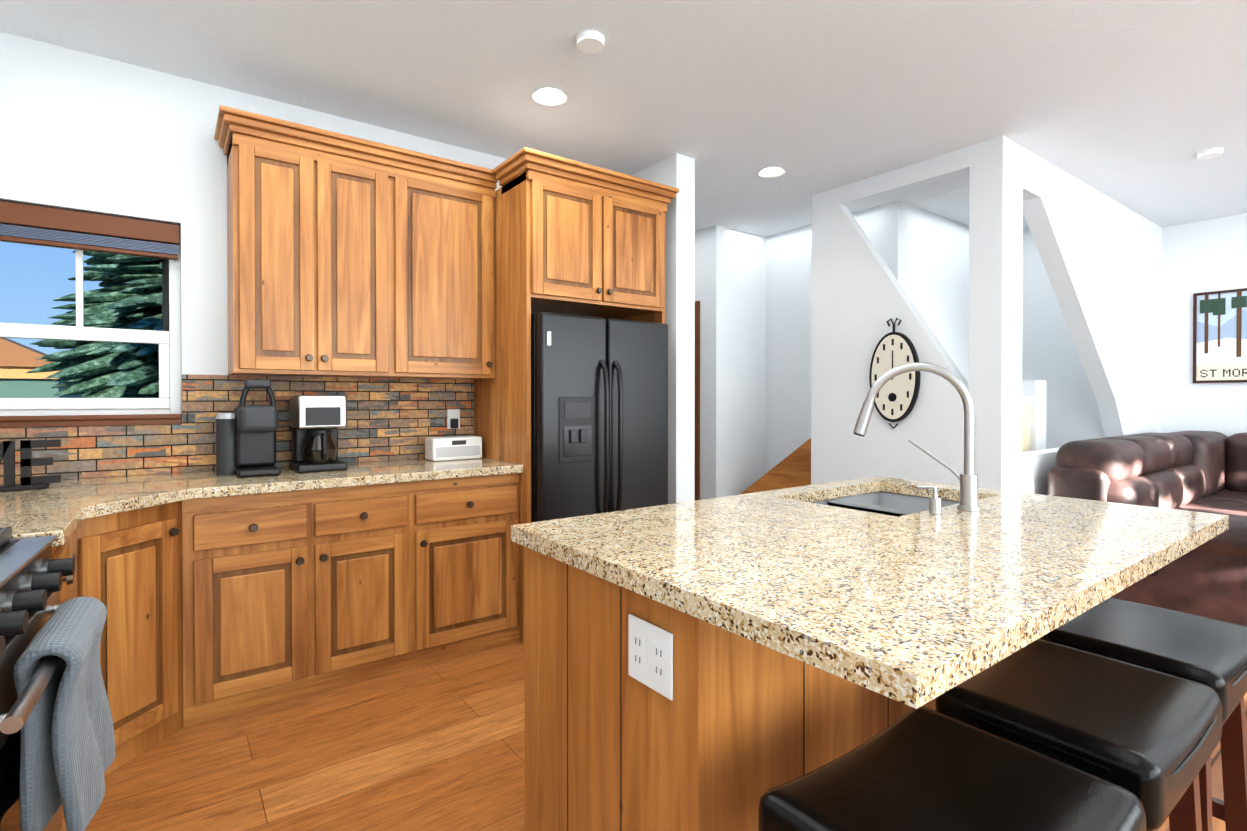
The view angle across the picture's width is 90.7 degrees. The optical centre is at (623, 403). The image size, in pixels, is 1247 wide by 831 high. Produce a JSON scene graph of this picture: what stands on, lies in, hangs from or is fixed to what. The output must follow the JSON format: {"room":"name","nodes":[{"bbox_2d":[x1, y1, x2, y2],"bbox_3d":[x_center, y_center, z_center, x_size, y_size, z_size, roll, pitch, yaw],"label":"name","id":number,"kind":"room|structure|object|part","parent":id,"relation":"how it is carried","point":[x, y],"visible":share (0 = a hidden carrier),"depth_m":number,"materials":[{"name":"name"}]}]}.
{"room":"kitchen","nodes":[
{"label":"kitchen","id":0,"kind":"room"},
{"bbox_2d":[0,31,506,479],"bbox_3d":[-1.483,-0.133,3.334,3.660,2.740,0.140,0,1,-36],"label":"wall","id":1,"kind":"structure","parent":0,"point":[85,132],"depth_m":2.75,"materials":[{"name":"white paint"}]},
{"bbox_2d":[0,201,181,427],"bbox_3d":[-2.360,-0.365,2.652,0.740,0.926,0.150,0,1,-36],"label":"window unit","id":2,"kind":"structure","parent":1,"relation":"in","point":[90,319],"depth_m":2.69,"materials":[{"name":"white plastic"}]},
{"bbox_2d":[0,374,473,482],"bbox_3d":[-1.843,0.092,2.973,2.361,0.451,0.014,0,1,-36],"label":"backsplash","id":3,"kind":"structure","parent":1,"relation":"attached to","point":[388,419],"depth_m":2.98,"materials":[{"name":"brick"}]},
{"bbox_2d":[447,409,459,428],"bbox_3d":[-0.982,0.092,3.579,0.075,0.115,0.034,0,1,-36],"label":"outlet","id":4,"kind":"object","parent":3,"relation":"attached to","point":[453,418],"visible":1,"depth_m":3.57,"materials":[{"name":"white plastic"}]},
{"bbox_2d":[222,117,497,379],"bbox_3d":[-1.294,-0.675,3.169,1.234,1.075,0.338,0,1,-36],"label":"upper cabinet","id":5,"kind":"object","parent":1,"relation":"attached to","point":[349,256],"depth_m":2.97,"materials":[{"name":"brown wood"}]},
{"bbox_2d":[0,0,1246,236],"bbox_3d":[1.698,-1.549,2.765,8.110,0.100,8.940,0,1,-36],"label":"ceiling","id":6,"kind":"structure","parent":0,"point":[1136,106],"depth_m":2.84,"materials":[{"name":"white paint"}]},
{"bbox_2d":[532,88,566,105],"bbox_3d":[-0.359,-1.495,2.998,0.170,0.012,0.170,0,1,-36],"label":"recessed light","id":7,"kind":"object","parent":6,"relation":"in","point":[550,97],"visible":0.94,"depth_m":3.01,"materials":[{"name":"white"}]},
{"bbox_2d":[576,30,604,52],"bbox_3d":[-0.136,-1.482,2.529,0.119,0.030,0.119,0,1,-43],"label":"smoke detector","id":8,"kind":"object","parent":6,"relation":"attached to","point":[590,41],"depth_m":2.50,"materials":[{"name":"white plastic"}]},
{"bbox_2d":[759,167,784,177],"bbox_3d":[0.964,-1.503,4.001,0.170,0.012,0.170,0,1,-36],"label":"recessed light","id":9,"kind":"object","parent":6,"relation":"in","point":[771,172],"visible":0.98,"depth_m":4.02,"materials":[{"name":"white"}]},
{"bbox_2d":[1196,147,1223,159],"bbox_3d":[3.503,-1.491,3.679,0.119,0.030,0.119,0,1,-43],"label":"smoke detector","id":10,"kind":"object","parent":6,"relation":"attached to","point":[1214,152],"depth_m":3.65,"materials":[{"name":"white plastic"}]},
{"bbox_2d":[61,641,1246,830],"bbox_3d":[1.698,1.291,2.788,8.110,0.100,8.940,0,1,-36],"label":"floor","id":11,"kind":"structure","parent":0,"point":[438,746],"depth_m":2.12,"materials":[{"name":"brown wood"}]},
{"bbox_2d":[0,527,114,830],"bbox_3d":[-1.421,0.765,1.104,0.747,0.940,0.774,0,1,-33],"label":"stove","id":12,"kind":"object","parent":11,"relation":"on","point":[57,745],"visible":1,"depth_m":1.22,"materials":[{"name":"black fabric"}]},
{"bbox_2d":[13,596,114,830],"bbox_3d":[-1.189,0.663,1.325,0.121,0.412,0.378,0,1,-33],"label":"towel","id":13,"kind":"object","parent":12,"relation":"hanging from","point":[63,751],"depth_m":1.22,"materials":[{"name":"grey fabric"}]},
{"bbox_2d":[52,516,103,808],"bbox_3d":[-1.860,0.811,1.615,0.714,0.880,0.509,0,1,-36],"label":"base cabinet","id":14,"kind":"object","parent":11,"relation":"on","point":[85,544],"depth_m":1.98,"materials":[{"name":"brown wood"}]},
{"bbox_2d":[104,500,191,776],"bbox_3d":[-2.149,0.806,2.194,0.936,0.880,0.908,0,1,-36],"label":"base cabinet","id":15,"kind":"object","parent":11,"relation":"on","point":[146,549],"depth_m":2.19,"materials":[{"name":"brown wood"}]},
{"bbox_2d":[0,501,91,546],"bbox_3d":[-1.924,0.349,1.669,0.679,0.040,0.678,0,1,-36],"label":"countertop","id":16,"kind":"structure","parent":15,"relation":"on","point":[62,509],"depth_m":1.75,"materials":[{"name":"stone"}]},
{"bbox_2d":[0,457,522,517],"bbox_3d":[-1.567,0.342,2.602,2.360,0.040,0.937,0,1,-36],"label":"countertop","id":17,"kind":"structure","parent":15,"relation":"on","point":[108,495],"depth_m":2.53,"materials":[{"name":"stone"}]},
{"bbox_2d":[0,439,60,491],"bbox_3d":[-2.382,0.232,2.212,0.535,0.183,0.070,0,1,-36],"label":"home sign","id":18,"kind":"object","parent":17,"relation":"on","point":[28,481],"visible":1,"depth_m":2.30,"materials":[{"name":"black metal"}]},
{"bbox_2d":[216,378,280,477],"bbox_3d":[-1.693,0.104,2.770,0.231,0.431,0.280,0,1,-36],"label":"coffee maker","id":19,"kind":"object","parent":17,"relation":"on","point":[245,440],"visible":1,"depth_m":2.73,"materials":[{"name":"black plastic"}]},
{"bbox_2d":[290,395,346,472],"bbox_3d":[-1.463,0.140,2.957,0.210,0.355,0.293,0,1,-36],"label":"coffee maker","id":20,"kind":"object","parent":17,"relation":"on","point":[317,422],"visible":1,"depth_m":2.88,"materials":[{"name":"black plastic"}]},
{"bbox_2d":[425,435,481,460],"bbox_3d":[-0.952,0.251,3.456,0.285,0.125,0.142,0,1,-36],"label":"radio","id":21,"kind":"object","parent":17,"relation":"on","point":[446,448],"visible":1,"depth_m":3.39,"materials":[{"name":"white plastic"}]},
{"bbox_2d":[188,481,419,725],"bbox_3d":[-1.520,0.801,2.798,0.936,0.880,0.685,0,1,-36],"label":"base cabinet","id":22,"kind":"object","parent":11,"relation":"on","point":[220,607],"depth_m":2.58,"materials":[{"name":"brown wood"}]},
{"bbox_2d":[420,473,519,666],"bbox_3d":[-0.970,0.797,3.246,0.640,0.880,0.618,0,1,-36],"label":"base cabinet","id":23,"kind":"object","parent":11,"relation":"on","point":[470,575],"depth_m":3.02,"materials":[{"name":"brown wood"}]},
{"bbox_2d":[474,147,678,642],"bbox_3d":[-0.301,-0.018,3.653,1.023,2.505,0.749,0,1,-36],"label":"tall cabinet","id":24,"kind":"object","parent":11,"relation":"on","point":[572,237],"visible":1,"depth_m":3.32,"materials":[{"name":"brown wood"}]},
{"bbox_2d":[531,312,667,522],"bbox_3d":[-0.271,0.384,3.614,0.845,1.700,0.799,0,1,-36],"label":"fridge","id":25,"kind":"object","parent":11,"relation":"on","point":[599,414],"visible":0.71,"depth_m":3.27,"materials":[{"name":"black metal"}]},
{"bbox_2d":[524,548,935,830],"bbox_3d":[0.587,0.804,1.857,1.649,0.889,0.682,0,1,-36],"label":"kitchen island","id":26,"kind":"object","parent":11,"relation":"on","point":[719,664],"depth_m":1.28,"materials":[{"name":"brown wood"}]},
{"bbox_2d":[628,614,672,700],"bbox_3d":[0.050,0.491,1.199,0.008,0.125,0.135,0,1,-36],"label":"outlet plate","id":27,"kind":"object","parent":26,"relation":"attached to","point":[650,637],"depth_m":1.19,"materials":[{"name":"white plastic"}]},
{"bbox_2d":[511,476,1228,708],"bbox_3d":[0.715,0.340,1.687,1.710,0.040,1.090,0,1,-36],"label":"island countertop","id":28,"kind":"structure","parent":26,"relation":"on","point":[903,610],"depth_m":1.24,"materials":[{"name":"beige stone"}]},
{"bbox_2d":[807,488,959,515],"bbox_3d":[0.903,0.451,2.106,0.710,0.212,0.500,0,1,-36],"label":"sink","id":29,"kind":"object","parent":28,"relation":"in","point":[893,501],"depth_m":2.35,"materials":[{"name":"silver metal"}]},
{"bbox_2d":[853,362,980,510],"bbox_3d":[0.906,0.096,1.916,0.355,0.442,0.094,0,1,26],"label":"faucet","id":30,"kind":"object","parent":28,"relation":"on","point":[968,478],"visible":1,"depth_m":1.84,"materials":[{"name":"silver metal"}]},
{"bbox_2d":[917,485,940,513],"bbox_3d":[0.891,0.278,1.794,0.031,0.079,0.067,0,1,-36],"label":"soap dispenser","id":31,"kind":"object","parent":28,"relation":"on","point":[934,504],"visible":1,"depth_m":1.77,"materials":[{"name":"silver metal"}]},
{"bbox_2d":[739,438,810,494],"bbox_3d":[1.399,0.732,5.113,0.460,0.980,0.960,0,1,-36],"label":"staircase","id":32,"kind":"object","parent":11,"relation":"on","point":[792,469],"visible":0.06,"depth_m":4.84,"materials":[{"name":"brown wood"}]},
{"bbox_2d":[758,706,1145,830],"bbox_3d":[0.485,0.915,0.918,0.478,0.683,0.368,0,1,-36],"label":"bar stool","id":33,"kind":"object","parent":11,"relation":"on","point":[922,768],"visible":0.98,"depth_m":0.92,"materials":[{"name":"black leather"}]},
{"bbox_2d":[936,638,1221,830],"bbox_3d":[0.921,0.912,1.253,0.478,0.683,0.368,0,1,-36],"label":"bar stool","id":34,"kind":"object","parent":11,"relation":"on","point":[1149,738],"visible":0.77,"depth_m":1.17,"materials":[{"name":"black leather"}]},
{"bbox_2d":[1040,597,1246,830],"bbox_3d":[1.334,0.909,1.570,0.478,0.683,0.368,0,1,-36],"label":"bar stool","id":35,"kind":"object","parent":11,"relation":"on","point":[1211,652],"visible":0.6,"depth_m":1.52,"materials":[{"name":"black leather"}]},
{"bbox_2d":[1047,430,1246,625],"bbox_3d":[4.398,0.717,3.295,2.720,0.980,2.870,0,1,-36],"label":"sofa","id":36,"kind":"object","parent":11,"relation":"on","point":[1197,471],"visible":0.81,"depth_m":3.55,"materials":[{"name":"leather"}]},
{"bbox_2d":[630,153,694,503],"bbox_3d":[0.175,-0.139,4.045,0.150,2.740,0.690,0,1,-36],"label":"wall","id":37,"kind":"structure","parent":0,"point":[676,170],"depth_m":3.76,"materials":[{"name":"white paint"}]},
{"bbox_2d":[728,228,765,495],"bbox_3d":[1.118,-0.152,5.594,0.630,2.740,0.140,0,1,-36],"label":"wall","id":38,"kind":"structure","parent":0,"point":[746,341],"depth_m":5.49,"materials":[{"name":"white paint"}]},
{"bbox_2d":[695,146,969,499],"bbox_3d":[0.930,-0.148,5.201,0.140,2.740,3.850,0,1,-36],"label":"wall","id":39,"kind":"structure","parent":0,"point":[859,297],"depth_m":4.25,"materials":[{"name":"white paint"}]},
{"bbox_2d":[695,301,699,499],"bbox_3d":[0.346,0.156,5.859,0.017,2.120,1.080,0,1,-36],"label":"door frame","id":40,"kind":"structure","parent":39,"relation":"attached to","point":[697,400],"depth_m":5.43,"materials":[{"name":"brown wood"}]},
{"bbox_2d":[869,318,919,428],"bbox_3d":[1.741,-0.191,3.965,0.036,0.716,0.330,0,1,-36],"label":"wall clock","id":41,"kind":"object","parent":39,"relation":"attached to","point":[896,398],"visible":0.94,"depth_m":3.94,"materials":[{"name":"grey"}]},
{"bbox_2d":[765,201,907,473],"bbox_3d":[1.734,-0.148,5.173,0.140,2.740,1.270,0,1,-36],"label":"wall","id":42,"kind":"structure","parent":0,"point":[788,344],"depth_m":5.38,"materials":[{"name":"white paint"}]},
{"bbox_2d":[908,205,968,382],"bbox_3d":[2.755,-0.148,5.214,1.550,2.740,0.120,0,1,-36],"label":"wall","id":43,"kind":"structure","parent":0,"point":[938,270],"depth_m":5.02,"materials":[{"name":"white paint"}]},
{"bbox_2d":[969,136,1022,491],"bbox_3d":[2.189,-0.136,3.625,0.270,2.740,0.180,0,1,-36],"label":"column","id":44,"kind":"structure","parent":0,"point":[995,260],"depth_m":3.54,"materials":[{"name":"white paint"}]},
{"bbox_2d":[1022,380,1045,451],"bbox_3d":[2.648,0.528,4.406,1.370,1.400,0.180,0,1,-36],"label":"wall","id":45,"kind":"structure","parent":0,"point":[1033,415],"depth_m":4.64,"materials":[{"name":"beige paint"}]},
{"bbox_2d":[1022,227,1104,448],"bbox_3d":[3.619,-0.149,5.249,0.120,2.740,0.850,0,1,-36],"label":"wall","id":46,"kind":"structure","parent":0,"point":[1050,356],"depth_m":5.17,"materials":[{"name":"white paint"}]},
{"bbox_2d":[1021,147,1161,494],"bbox_3d":[3.529,-0.143,4.580,3.020,2.740,0.120,0,1,-36],"label":"wall","id":47,"kind":"structure","parent":0,"point":[1100,253],"depth_m":4.50,"materials":[{"name":"white paint"}]},
{"bbox_2d":[1161,213,1246,489],"bbox_3d":[6.131,-0.134,3.463,0.165,2.740,4.770,0,1,-36],"label":"wall","id":48,"kind":"structure","parent":0,"point":[1205,256],"depth_m":5.11,"materials":[{"name":"white paint"}]},
{"bbox_3d":[4.983,-0.541,4.893,0.023,0.750,0.680,0,1,-36],"label":"framed poster","id":49,"kind":"part","parent":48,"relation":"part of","materials":[{"name":"white paper"}]}
]}

